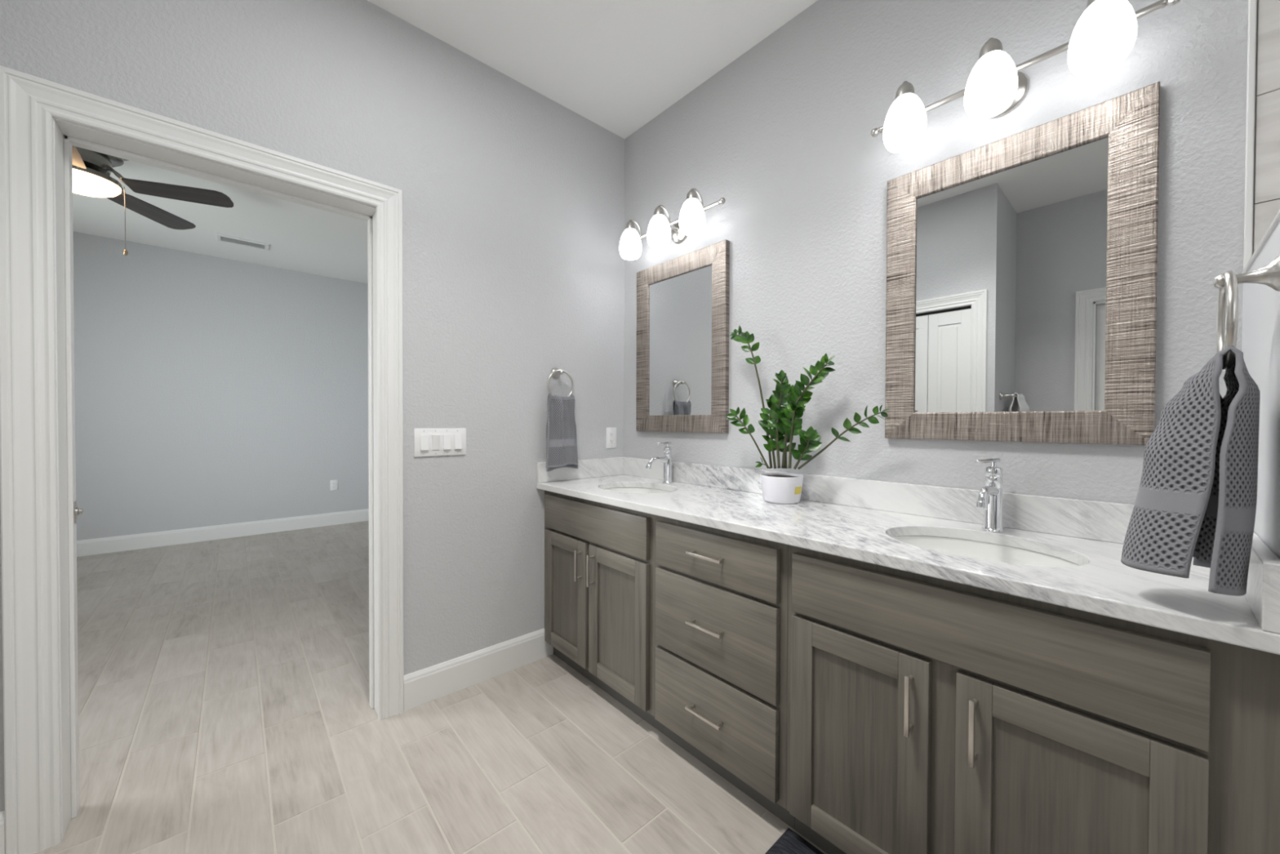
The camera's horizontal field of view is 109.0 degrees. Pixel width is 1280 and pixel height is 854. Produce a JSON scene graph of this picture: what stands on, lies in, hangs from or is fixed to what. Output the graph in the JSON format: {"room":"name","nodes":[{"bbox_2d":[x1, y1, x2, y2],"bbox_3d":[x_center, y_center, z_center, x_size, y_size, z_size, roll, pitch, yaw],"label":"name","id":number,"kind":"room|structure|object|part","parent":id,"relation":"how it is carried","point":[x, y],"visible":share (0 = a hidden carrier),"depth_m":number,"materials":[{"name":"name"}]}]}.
{"room":"bathroom","nodes":[
{"label":"bathroom","id":0,"kind":"room"},
{"bbox_2d":[73,231,368,540],"bbox_3d":[-4.758,-0.280,4.112,4.400,2.803,0.100,0,1,-42],"label":"wall","id":1,"kind":"structure","parent":0,"point":[210,390],"depth_m":4.51,"materials":[{"name":"grey paint"}]},
{"bbox_2d":[76,508,368,556],"bbox_3d":[-4.728,1.052,4.081,4.169,0.140,0.015,0,1,-42],"label":"baseboard","id":2,"kind":"structure","parent":1,"relation":"attached to","point":[164,538],"depth_m":4.51,"materials":[{"name":"white wood"}]},
{"bbox_2d":[329,480,337,490],"bbox_3d":[-3.480,0.661,5.192,0.072,0.117,0.008,0,1,-42],"label":"wall outlet","id":3,"kind":"object","parent":1,"relation":"attached to","point":[333,483],"visible":1,"depth_m":5.19,"materials":[{"name":"white plastic"}]},
{"bbox_2d":[0,0,624,811],"bbox_3d":[-1.848,-0.237,1.163,4.820,2.803,0.140,0,1,-42],"label":"wall","id":4,"kind":"structure","parent":0,"point":[513,198],"depth_m":1.97,"materials":[{"name":"grey paint"}]},
{"bbox_2d":[0,809,4,853],"bbox_3d":[-1.712,1.094,1.199,0.055,0.140,0.015,0,1,-42],"label":"baseboard","id":5,"kind":"structure","parent":4,"relation":"attached to","point":[2,812],"depth_m":1.21,"materials":[{"name":"white wood"}]},
{"bbox_2d":[0,65,404,853],"bbox_3d":[-1.324,0.107,1.528,0.970,2.109,0.019,0,1,-42],"label":"trim","id":6,"kind":"structure","parent":4,"relation":"attached to","point":[28,104],"depth_m":1.25,"materials":[{"name":"white wood"}]},
{"bbox_2d":[52,117,377,839],"bbox_3d":[-1.375,0.147,1.591,0.816,2.027,0.140,0,1,-42],"label":"door jamb","id":7,"kind":"object","parent":4,"relation":"in","point":[66,134],"depth_m":1.35,"materials":[{"name":"white wood"}]},
{"bbox_3d":[-1.686,0.255,1.373,0.016,0.065,0.028,0,1,-42],"label":"strike plate","id":8,"kind":"part","parent":7,"relation":"part of","materials":[{"name":"silver metal"}]},
{"bbox_2d":[413,428,466,457],"bbox_3d":[-0.853,0.065,1.950,0.211,0.115,0.016,0,1,-42],"label":"light switch","id":9,"kind":"object","parent":4,"relation":"attached to","point":[427,442],"visible":1,"depth_m":1.94,"materials":[{"name":"white plastic"}]},
{"bbox_2d":[404,628,553,711],"bbox_3d":[-0.706,1.087,2.096,0.697,0.140,0.015,0,1,-42],"label":"baseboard","id":10,"kind":"structure","parent":4,"relation":"attached to","point":[424,686],"depth_m":2.05,"materials":[{"name":"white wood"}]},
{"bbox_2d":[546,367,573,396],"bbox_3d":[-0.411,-0.217,2.305,0.156,0.169,0.068,0,1,-42],"label":"towel ring","id":11,"kind":"object","parent":4,"relation":"attached to","point":[555,372],"visible":0.99,"depth_m":2.31,"materials":[{"name":"silver metal"}]},
{"bbox_2d":[546,393,577,471],"bbox_3d":[-0.389,0.026,2.287,0.185,0.382,0.083,0,1,-42],"label":"hand towel","id":12,"kind":"object","parent":11,"relation":"hanging from","point":[561,426],"visible":1,"depth_m":2.25,"materials":[{"name":"grey fabric"}]},
{"bbox_2d":[605,427,616,448],"bbox_3d":[-0.161,0.061,2.571,0.072,0.117,0.008,0,1,-42],"label":"wall outlet","id":13,"kind":"object","parent":4,"relation":"attached to","point":[611,433],"visible":1,"depth_m":2.56,"materials":[{"name":"white plastic"}]},
{"bbox_2d":[608,431,613,444],"bbox_3d":[-0.159,0.061,2.570,0.034,0.067,0.003,0,1,-42],"label":"receptacle","id":14,"kind":"object","parent":13,"relation":"attached to","point":[611,433],"depth_m":2.57,"materials":[{"name":"white plastic"}]},
{"bbox_2d":[33,520,827,853],"bbox_3d":[-2.025,1.221,1.373,4.820,0.120,7.858,0,1,-42],"label":"floor","id":15,"kind":"structure","parent":0,"point":[224,708],"depth_m":1.68,"materials":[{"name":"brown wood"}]},
{"bbox_2d":[544,490,663,733],"bbox_3d":[-0.040,0.734,2.150,0.570,0.849,0.806,0,1,-42],"label":"vanity cabinet","id":16,"kind":"object","parent":15,"relation":"on","point":[600,557],"visible":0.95,"depth_m":1.91,"materials":[{"name":"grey wood"}]},
{"bbox_2d":[543,489,544,628],"bbox_3d":[-0.478,0.660,2.300,0.015,0.707,0.003,0,1,-42],"label":"trim","id":17,"kind":"structure","parent":16,"relation":"attached to","point":[544,490],"depth_m":2.29,"materials":[{"name":"grey"}]},
{"bbox_3d":[-0.348,1.027,2.134,0.021,0.062,0.226,0,1,-42],"label":"rail","id":18,"kind":"part","parent":16,"relation":"part of","materials":[{"name":"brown wood"}]},
{"bbox_3d":[-0.344,0.782,2.134,0.008,0.436,0.234,0,1,-42],"label":"door panel","id":19,"kind":"part","parent":16,"relation":"part of","materials":[{"name":"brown wood"}]},
{"bbox_3d":[-0.347,0.537,2.128,0.021,0.062,0.226,0,1,-42],"label":"rail","id":20,"kind":"part","parent":16,"relation":"part of","materials":[{"name":"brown wood"}]},
{"bbox_3d":[-0.347,0.782,2.131,0.021,0.552,0.350,0,1,-42],"label":"door","id":21,"kind":"part","parent":16,"relation":"part of","materials":[{"name":"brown wood"}]},
{"bbox_3d":[-0.273,0.607,2.006,0.032,0.135,0.009,0,1,-42],"label":"handle","id":22,"kind":"part","parent":16,"relation":"part of","materials":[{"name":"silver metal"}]},
{"bbox_3d":[-0.211,0.608,1.938,0.032,0.135,0.009,0,1,-42],"label":"handle","id":23,"kind":"part","parent":16,"relation":"part of","materials":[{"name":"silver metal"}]},
{"bbox_3d":[-0.216,0.413,1.981,0.021,0.159,0.741,0,1,-42],"label":"false drawer","id":24,"kind":"part","parent":16,"relation":"part of","materials":[{"name":"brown wood"}]},
{"bbox_3d":[-0.093,1.031,1.848,0.021,0.062,0.243,0,1,-42],"label":"rail","id":25,"kind":"part","parent":16,"relation":"part of","materials":[{"name":"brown wood"}]},
{"bbox_3d":[-0.090,0.786,1.848,0.008,0.436,0.251,0,1,-42],"label":"door panel","id":26,"kind":"part","parent":16,"relation":"part of","materials":[{"name":"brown wood"}]},
{"bbox_3d":[-0.092,0.541,1.843,0.021,0.062,0.243,0,1,-42],"label":"rail","id":27,"kind":"part","parent":16,"relation":"part of","materials":[{"name":"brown wood"}]},
{"bbox_3d":[-0.093,0.786,1.846,0.021,0.552,0.367,0,1,-42],"label":"door","id":28,"kind":"part","parent":16,"relation":"part of","materials":[{"name":"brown wood"}]},
{"bbox_2d":[654,515,795,829],"bbox_3d":[0.408,0.741,1.647,0.570,0.849,0.541,0,1,-42],"label":"vanity cabinet","id":29,"kind":"object","parent":15,"relation":"on","point":[721,617],"visible":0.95,"depth_m":1.43,"materials":[{"name":"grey wood"}]},
{"bbox_3d":[0.207,0.930,1.470,0.032,0.009,0.141,0,1,-42],"label":"handle","id":30,"kind":"part","parent":29,"relation":"part of","materials":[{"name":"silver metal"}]},
{"bbox_3d":[0.208,0.645,1.467,0.032,0.009,0.141,0,1,-42],"label":"handle","id":31,"kind":"part","parent":29,"relation":"part of","materials":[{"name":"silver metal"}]},
{"bbox_3d":[0.209,0.415,1.464,0.032,0.009,0.141,0,1,-42],"label":"handle","id":32,"kind":"part","parent":29,"relation":"part of","materials":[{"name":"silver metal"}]},
{"bbox_3d":[0.227,0.936,1.488,0.021,0.265,0.496,0,1,-42],"label":"drawer","id":33,"kind":"part","parent":29,"relation":"part of","materials":[{"name":"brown wood"}]},
{"bbox_3d":[0.228,0.651,1.485,0.021,0.277,0.496,0,1,-42],"label":"drawer","id":34,"kind":"part","parent":29,"relation":"part of","materials":[{"name":"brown wood"}]},
{"bbox_3d":[0.229,0.421,1.482,0.021,0.155,0.496,0,1,-42],"label":"drawer","id":35,"kind":"part","parent":29,"relation":"part of","materials":[{"name":"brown wood"}]},
{"bbox_2d":[764,827,824,853],"bbox_3d":[0.477,1.164,0.893,0.518,0.019,0.713,0,1,-42],"label":"bath rug","id":36,"kind":"object","parent":15,"relation":"on","point":[789,842],"visible":1,"depth_m":1.26,"materials":[{"name":"grey fabric"}]},
{"bbox_2d":[786,545,1279,853],"bbox_3d":[0.872,0.748,1.127,0.570,0.849,0.850,0,1,-42],"label":"vanity cabinet","id":37,"kind":"object","parent":15,"relation":"on","point":[926,714],"visible":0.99,"depth_m":0.91,"materials":[{"name":"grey wood"}]},
{"bbox_3d":[0.533,1.041,1.146,0.021,0.062,0.210,0,1,-42],"label":"rail","id":38,"kind":"part","parent":37,"relation":"part of","materials":[{"name":"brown wood"}]},
{"bbox_3d":[0.536,0.796,1.145,0.008,0.435,0.218,0,1,-42],"label":"door panel","id":39,"kind":"part","parent":37,"relation":"part of","materials":[{"name":"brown wood"}]},
{"bbox_3d":[0.534,0.552,1.140,0.021,0.062,0.210,0,1,-42],"label":"rail","id":40,"kind":"part","parent":37,"relation":"part of","materials":[{"name":"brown wood"}]},
{"bbox_3d":[0.534,0.796,1.143,0.021,0.551,0.334,0,1,-42],"label":"door","id":41,"kind":"part","parent":37,"relation":"part of","materials":[{"name":"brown wood"}]},
{"bbox_2d":[536,457,1279,654],"bbox_3d":[0.414,0.250,1.645,0.562,0.130,2.159,0,1,-42],"label":"countertop","id":42,"kind":"structure","parent":37,"relation":"on","point":[859,519],"depth_m":1.23,"materials":[{"name":"white stone"}]},
{"bbox_2d":[604,487,671,493],"bbox_3d":[-0.014,0.385,2.124,0.363,0.150,0.454,0,1,-42],"label":"sink","id":43,"kind":"object","parent":42,"relation":"in","point":[629,490],"visible":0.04,"depth_m":2.30,"materials":[{"name":"white ceramic"}]},
{"bbox_2d":[645,441,672,483],"bbox_3d":[0.093,0.176,2.227,0.170,0.203,0.052,0,1,-42],"label":"faucet","id":44,"kind":"object","parent":42,"relation":"on","point":[666,460],"visible":1,"depth_m":2.25,"materials":[{"name":"silver metal"}]},
{"bbox_3d":[0.083,0.168,2.218,0.126,0.046,0.031,0,1,-42],"label":"spout","id":45,"kind":"part","parent":44,"relation":"part of","materials":[{"name":"silver metal"}]},
{"bbox_3d":[0.118,0.087,2.248,0.097,0.025,0.014,0,1,-42],"label":"lever","id":46,"kind":"part","parent":44,"relation":"part of","materials":[{"name":"silver metal"}]},
{"bbox_2d":[726,325,889,503],"bbox_3d":[0.586,-0.066,1.687,0.158,0.703,0.643,0,1,-36],"label":"potted plant","id":47,"kind":"object","parent":42,"relation":"on","point":[786,406],"visible":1,"depth_m":1.69,"materials":[{"name":"green plant"}]},
{"bbox_3d":[0.447,0.057,1.819,0.148,0.209,0.009,1,1,43],"label":"stem","id":48,"kind":"part","parent":47,"relation":"part of","materials":[{"name":"green plant"}]},
{"bbox_3d":[0.457,-0.112,1.841,0.010,0.546,0.173,0,1,-44],"label":"stem","id":49,"kind":"part","parent":47,"relation":"part of","materials":[{"name":"green plant"}]},
{"bbox_3d":[0.511,0.035,1.758,0.029,0.250,0.012,0,1,26],"label":"stem","id":50,"kind":"part","parent":47,"relation":"part of","materials":[{"name":"green plant"}]},
{"bbox_3d":[0.528,-0.011,1.726,0.015,0.335,0.030,0,1,-31],"label":"stem","id":51,"kind":"part","parent":47,"relation":"part of","materials":[{"name":"green plant"}]},
{"bbox_3d":[0.542,0.234,1.749,0.158,0.100,0.158,0,1,-42],"label":"pot","id":52,"kind":"part","parent":47,"relation":"part of","materials":[{"name":"white ceramic"}]},
{"bbox_3d":[0.563,0.016,1.749,0.028,0.286,0.020,0,1,-42],"label":"stem","id":53,"kind":"part","parent":47,"relation":"part of","materials":[{"name":"green plant"}]},
{"bbox_3d":[0.558,0.044,1.675,0.011,0.218,0.036,0,1,-19],"label":"stem","id":54,"kind":"part","parent":47,"relation":"part of","materials":[{"name":"green plant"}]},
{"bbox_3d":[0.579,0.094,1.634,0.010,0.120,0.071,0,1,-31],"label":"stem","id":55,"kind":"part","parent":47,"relation":"part of","materials":[{"name":"green plant"}]},
{"bbox_3d":[0.600,-0.033,1.675,0.019,0.383,0.182,0,1,-42],"label":"stem","id":56,"kind":"part","parent":47,"relation":"part of","materials":[{"name":"green plant"}]},
{"bbox_3d":[0.678,0.055,1.576,0.009,0.208,0.294,0,1,-39],"label":"stem","id":57,"kind":"part","parent":47,"relation":"part of","materials":[{"name":"green plant"}]},
{"bbox_2d":[892,535,1079,566],"bbox_3d":[0.849,0.398,1.156,0.363,0.150,0.454,0,1,-42],"label":"sink","id":58,"kind":"object","parent":42,"relation":"in","point":[961,547],"visible":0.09,"depth_m":1.27,"materials":[{"name":"white ceramic"}]},
{"bbox_2d":[975,457,1004,532],"bbox_3d":[0.951,0.190,1.248,0.170,0.203,0.055,0,1,-42],"label":"faucet","id":59,"kind":"object","parent":42,"relation":"on","point":[990,495],"visible":1,"depth_m":1.27,"materials":[{"name":"silver metal"}]},
{"bbox_3d":[0.941,0.182,1.237,0.126,0.046,0.031,0,1,-42],"label":"spout","id":60,"kind":"part","parent":59,"relation":"part of","materials":[{"name":"silver metal"}]},
{"bbox_3d":[0.971,0.101,1.275,0.097,0.025,0.014,0,1,-22],"label":"lever","id":61,"kind":"part","parent":59,"relation":"part of","materials":[{"name":"silver metal"}]},
{"bbox_3d":[0.603,0.621,1.024,0.032,0.135,0.009,0,1,-42],"label":"handle","id":62,"kind":"part","parent":37,"relation":"part of","materials":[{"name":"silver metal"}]},
{"bbox_3d":[0.682,0.623,0.935,0.032,0.135,0.009,0,1,-42],"label":"handle","id":63,"kind":"part","parent":37,"relation":"part of","materials":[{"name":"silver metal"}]},
{"bbox_3d":[0.664,0.430,0.993,0.021,0.158,0.720,0,1,-42],"label":"false drawer","id":64,"kind":"part","parent":37,"relation":"part of","materials":[{"name":"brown wood"}]},
{"bbox_3d":[0.794,0.800,0.857,0.008,0.435,0.221,0,1,-42],"label":"door panel","id":65,"kind":"part","parent":37,"relation":"part of","materials":[{"name":"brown wood"}]},
{"bbox_3d":[0.791,0.556,0.852,0.021,0.062,0.213,0,1,-42],"label":"rail","id":66,"kind":"part","parent":37,"relation":"part of","materials":[{"name":"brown wood"}]},
{"bbox_3d":[0.791,0.800,0.854,0.021,0.551,0.337,0,1,-42],"label":"door","id":67,"kind":"part","parent":37,"relation":"part of","materials":[{"name":"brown wood"}]},
{"bbox_2d":[72,0,817,284],"bbox_3d":[-2.016,-1.691,1.340,4.820,0.100,7.858,0,1,-42],"label":"ceiling","id":68,"kind":"structure","parent":0,"point":[618,65],"depth_m":2.10,"materials":[{"name":"white paint"}]},
{"bbox_2d":[71,145,233,255],"bbox_3d":[-3.014,-1.310,2.438,1.261,0.694,1.213,0,1,-42],"label":"ceiling fan","id":69,"kind":"object","parent":68,"relation":"hanging from","point":[91,170],"visible":0.52,"depth_m":2.57,"materials":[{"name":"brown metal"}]},
{"bbox_3d":[-2.766,-1.345,2.153,0.158,0.031,0.459,0,1,-41],"label":"blade","id":70,"kind":"part","parent":69,"relation":"part of","materials":[{"name":"brown wood"}]},
{"bbox_3d":[-3.043,-1.312,2.476,0.308,0.060,0.308,0,1,-42],"label":"lamp shade","id":71,"kind":"part","parent":69,"relation":"part of","materials":[{"name":"white glass"}]},
{"bbox_3d":[-2.874,-1.398,2.545,0.159,0.090,0.085,0,1,-23],"label":"blade arm","id":72,"kind":"part","parent":69,"relation":"part of","materials":[{"name":"silver metal"}]},
{"bbox_3d":[-2.900,-1.175,2.559,0.022,0.365,0.003,0,1,-42],"label":"pull chain","id":73,"kind":"part","parent":69,"relation":"part of","materials":[{"name":"silver metal"}]},
{"bbox_3d":[-2.894,-0.981,2.568,0.021,0.034,0.022,0,1,-42],"label":"pull knob","id":74,"kind":"part","parent":69,"relation":"part of","materials":[{"name":"gold metal"}]},
{"bbox_3d":[-3.078,-1.354,2.898,0.158,0.031,0.459,0,1,-5],"label":"blade","id":75,"kind":"part","parent":69,"relation":"part of","materials":[{"name":"brown wood"}]},
{"bbox_3d":[-2.651,-1.350,2.639,0.459,0.031,0.158,0,1,-23],"label":"blade","id":76,"kind":"part","parent":69,"relation":"part of","materials":[{"name":"brown wood"}]},
{"bbox_2d":[216,233,269,250],"bbox_3d":[-3.596,-1.672,4.140,0.356,0.012,0.184,0,1,-42],"label":"ceiling vent","id":77,"kind":"object","parent":68,"relation":"in","point":[220,237],"visible":1,"depth_m":4.13,"materials":[{"name":"white metal"}]},
{"bbox_2d":[623,0,1278,504],"bbox_3d":[1.150,-0.230,1.331,0.120,2.803,3.600,0,1,-42],"label":"wall","id":78,"kind":"structure","parent":0,"point":[781,133],"depth_m":1.61,"materials":[{"name":"grey paint"}]},
{"bbox_2d":[619,188,725,260],"bbox_3d":[0.126,-0.973,2.227,0.208,0.198,0.675,0,1,-42],"label":"vanity light","id":79,"kind":"object","parent":78,"relation":"attached to","point":[691,220],"visible":1,"depth_m":2.16,"materials":[{"name":"white glass"}]},
{"bbox_3d":[-0.049,-0.945,2.355,0.116,0.138,0.116,0,1,-42],"label":"lamp shade","id":80,"kind":"part","parent":79,"relation":"part of","materials":[{"name":"white glass"}]},
{"bbox_3d":[-0.023,-1.037,2.377,0.084,0.075,0.010,0,1,-42],"label":"arm","id":81,"kind":"part","parent":79,"relation":"part of","materials":[{"name":"silver metal"}]},
{"bbox_3d":[0.092,-0.943,2.197,0.116,0.138,0.116,0,1,-42],"label":"lamp shade","id":82,"kind":"part","parent":79,"relation":"part of","materials":[{"name":"white glass"}]},
{"bbox_3d":[0.118,-1.035,2.220,0.084,0.075,0.010,0,1,-42],"label":"arm","id":83,"kind":"part","parent":79,"relation":"part of","materials":[{"name":"silver metal"}]},
{"bbox_3d":[0.232,-0.941,2.039,0.116,0.138,0.116,0,1,-42],"label":"lamp shade","id":84,"kind":"part","parent":79,"relation":"part of","materials":[{"name":"white glass"}]},
{"bbox_3d":[0.259,-1.032,2.062,0.084,0.075,0.010,0,1,-42],"label":"arm","id":85,"kind":"part","parent":79,"relation":"part of","materials":[{"name":"silver metal"}]},
{"bbox_2d":[635,240,729,433],"bbox_3d":[0.191,-0.410,2.294,0.026,0.872,0.611,0,1,-42],"label":"framed mirror","id":86,"kind":"object","parent":78,"relation":"attached to","point":[682,369],"visible":1,"depth_m":2.26,"materials":[{"name":"brown wood"}]},
{"bbox_2d":[648,264,711,415],"bbox_3d":[0.195,-0.410,2.297,0.008,0.708,0.447,0,1,-42],"label":"mirror glass","id":87,"kind":"object","parent":86,"relation":"attached to","point":[680,301],"depth_m":2.28,"materials":[{"name":"silver mirror"}]},
{"bbox_2d":[623,457,1134,543],"bbox_3d":[0.617,0.234,1.826,0.020,0.100,2.118,0,1,-42],"label":"backsplash","id":88,"kind":"structure","parent":78,"relation":"attached to","point":[1103,521],"depth_m":1.46,"materials":[{"name":"white stone"}]},
{"bbox_2d":[884,81,1159,444],"bbox_3d":[1.048,-0.395,1.333,0.026,0.872,0.611,0,1,-42],"label":"framed mirror","id":89,"kind":"object","parent":78,"relation":"attached to","point":[1022,267],"visible":0.93,"depth_m":1.27,"materials":[{"name":"brown wood"}]},
{"bbox_2d":[914,136,1108,412],"bbox_3d":[1.052,-0.395,1.336,0.008,0.708,0.447,0,1,-42],"label":"mirror glass","id":90,"kind":"object","parent":89,"relation":"attached to","point":[1011,256],"depth_m":1.30,"materials":[{"name":"silver mirror"}]},
{"bbox_2d":[871,0,1180,153],"bbox_3d":[0.983,-0.960,1.266,0.208,0.198,0.675,0,1,-42],"label":"vanity light","id":91,"kind":"object","parent":78,"relation":"attached to","point":[1105,33],"visible":1,"depth_m":1.19,"materials":[{"name":"white glass"}]},
{"bbox_3d":[0.808,-0.932,1.394,0.116,0.138,0.116,0,1,-42],"label":"lamp shade","id":92,"kind":"part","parent":91,"relation":"part of","materials":[{"name":"white glass"}]},
{"bbox_3d":[0.948,-0.929,1.236,0.116,0.138,0.116,0,1,-42],"label":"lamp shade","id":93,"kind":"part","parent":91,"relation":"part of","materials":[{"name":"white glass"}]},
{"bbox_3d":[1.089,-0.927,1.078,0.116,0.138,0.116,0,1,-42],"label":"lamp shade","id":94,"kind":"part","parent":91,"relation":"part of","materials":[{"name":"white glass"}]},
{"bbox_2d":[1243,0,1257,269],"bbox_3d":[1.347,-0.985,1.003,0.012,1.283,0.011,0,1,-42],"label":"trim","id":95,"kind":"structure","parent":78,"relation":"attached to","point":[1252,4],"depth_m":1.00,"materials":[{"name":"white ceramic"}]},
{"bbox_2d":[1253,0,1279,253],"bbox_3d":[1.909,-0.217,0.382,0.008,2.801,1.678,0,1,-42],"label":"shower tile","id":96,"kind":"structure","parent":78,"relation":"attached to","point":[1267,155],"depth_m":0.99,"materials":[{"name":"white tile"}]},
{"bbox_2d":[1241,221,1279,559],"bbox_3d":[1.160,0.425,0.784,0.600,1.505,0.120,0,1,-42],"label":"wall partition","id":97,"kind":"structure","parent":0,"point":[1260,333],"depth_m":0.79,"materials":[{"name":"white paint"}]},
{"bbox_2d":[1213,255,1279,369],"bbox_3d":[0.950,-0.176,0.714,0.156,0.169,0.068,0,1,-42],"label":"towel ring","id":98,"kind":"object","parent":97,"relation":"attached to","point":[1268,275],"visible":0.95,"depth_m":0.69,"materials":[{"name":"silver metal"}]},
{"bbox_2d":[1120,346,1260,595],"bbox_3d":[0.910,0.065,0.762,0.185,0.379,0.143,0,1,-42],"label":"hand towel","id":99,"kind":"object","parent":98,"relation":"hanging from","point":[1197,497],"visible":1,"depth_m":0.71,"materials":[{"name":"grey fabric"}]},
{"bbox_2d":[1241,209,1279,273],"bbox_3d":[1.156,-0.334,0.769,0.593,0.013,0.128,0,1,-42],"label":"trim","id":100,"kind":"structure","parent":97,"relation":"on","point":[1276,220],"depth_m":0.81,"materials":[{"name":"white ceramic"}]}
]}

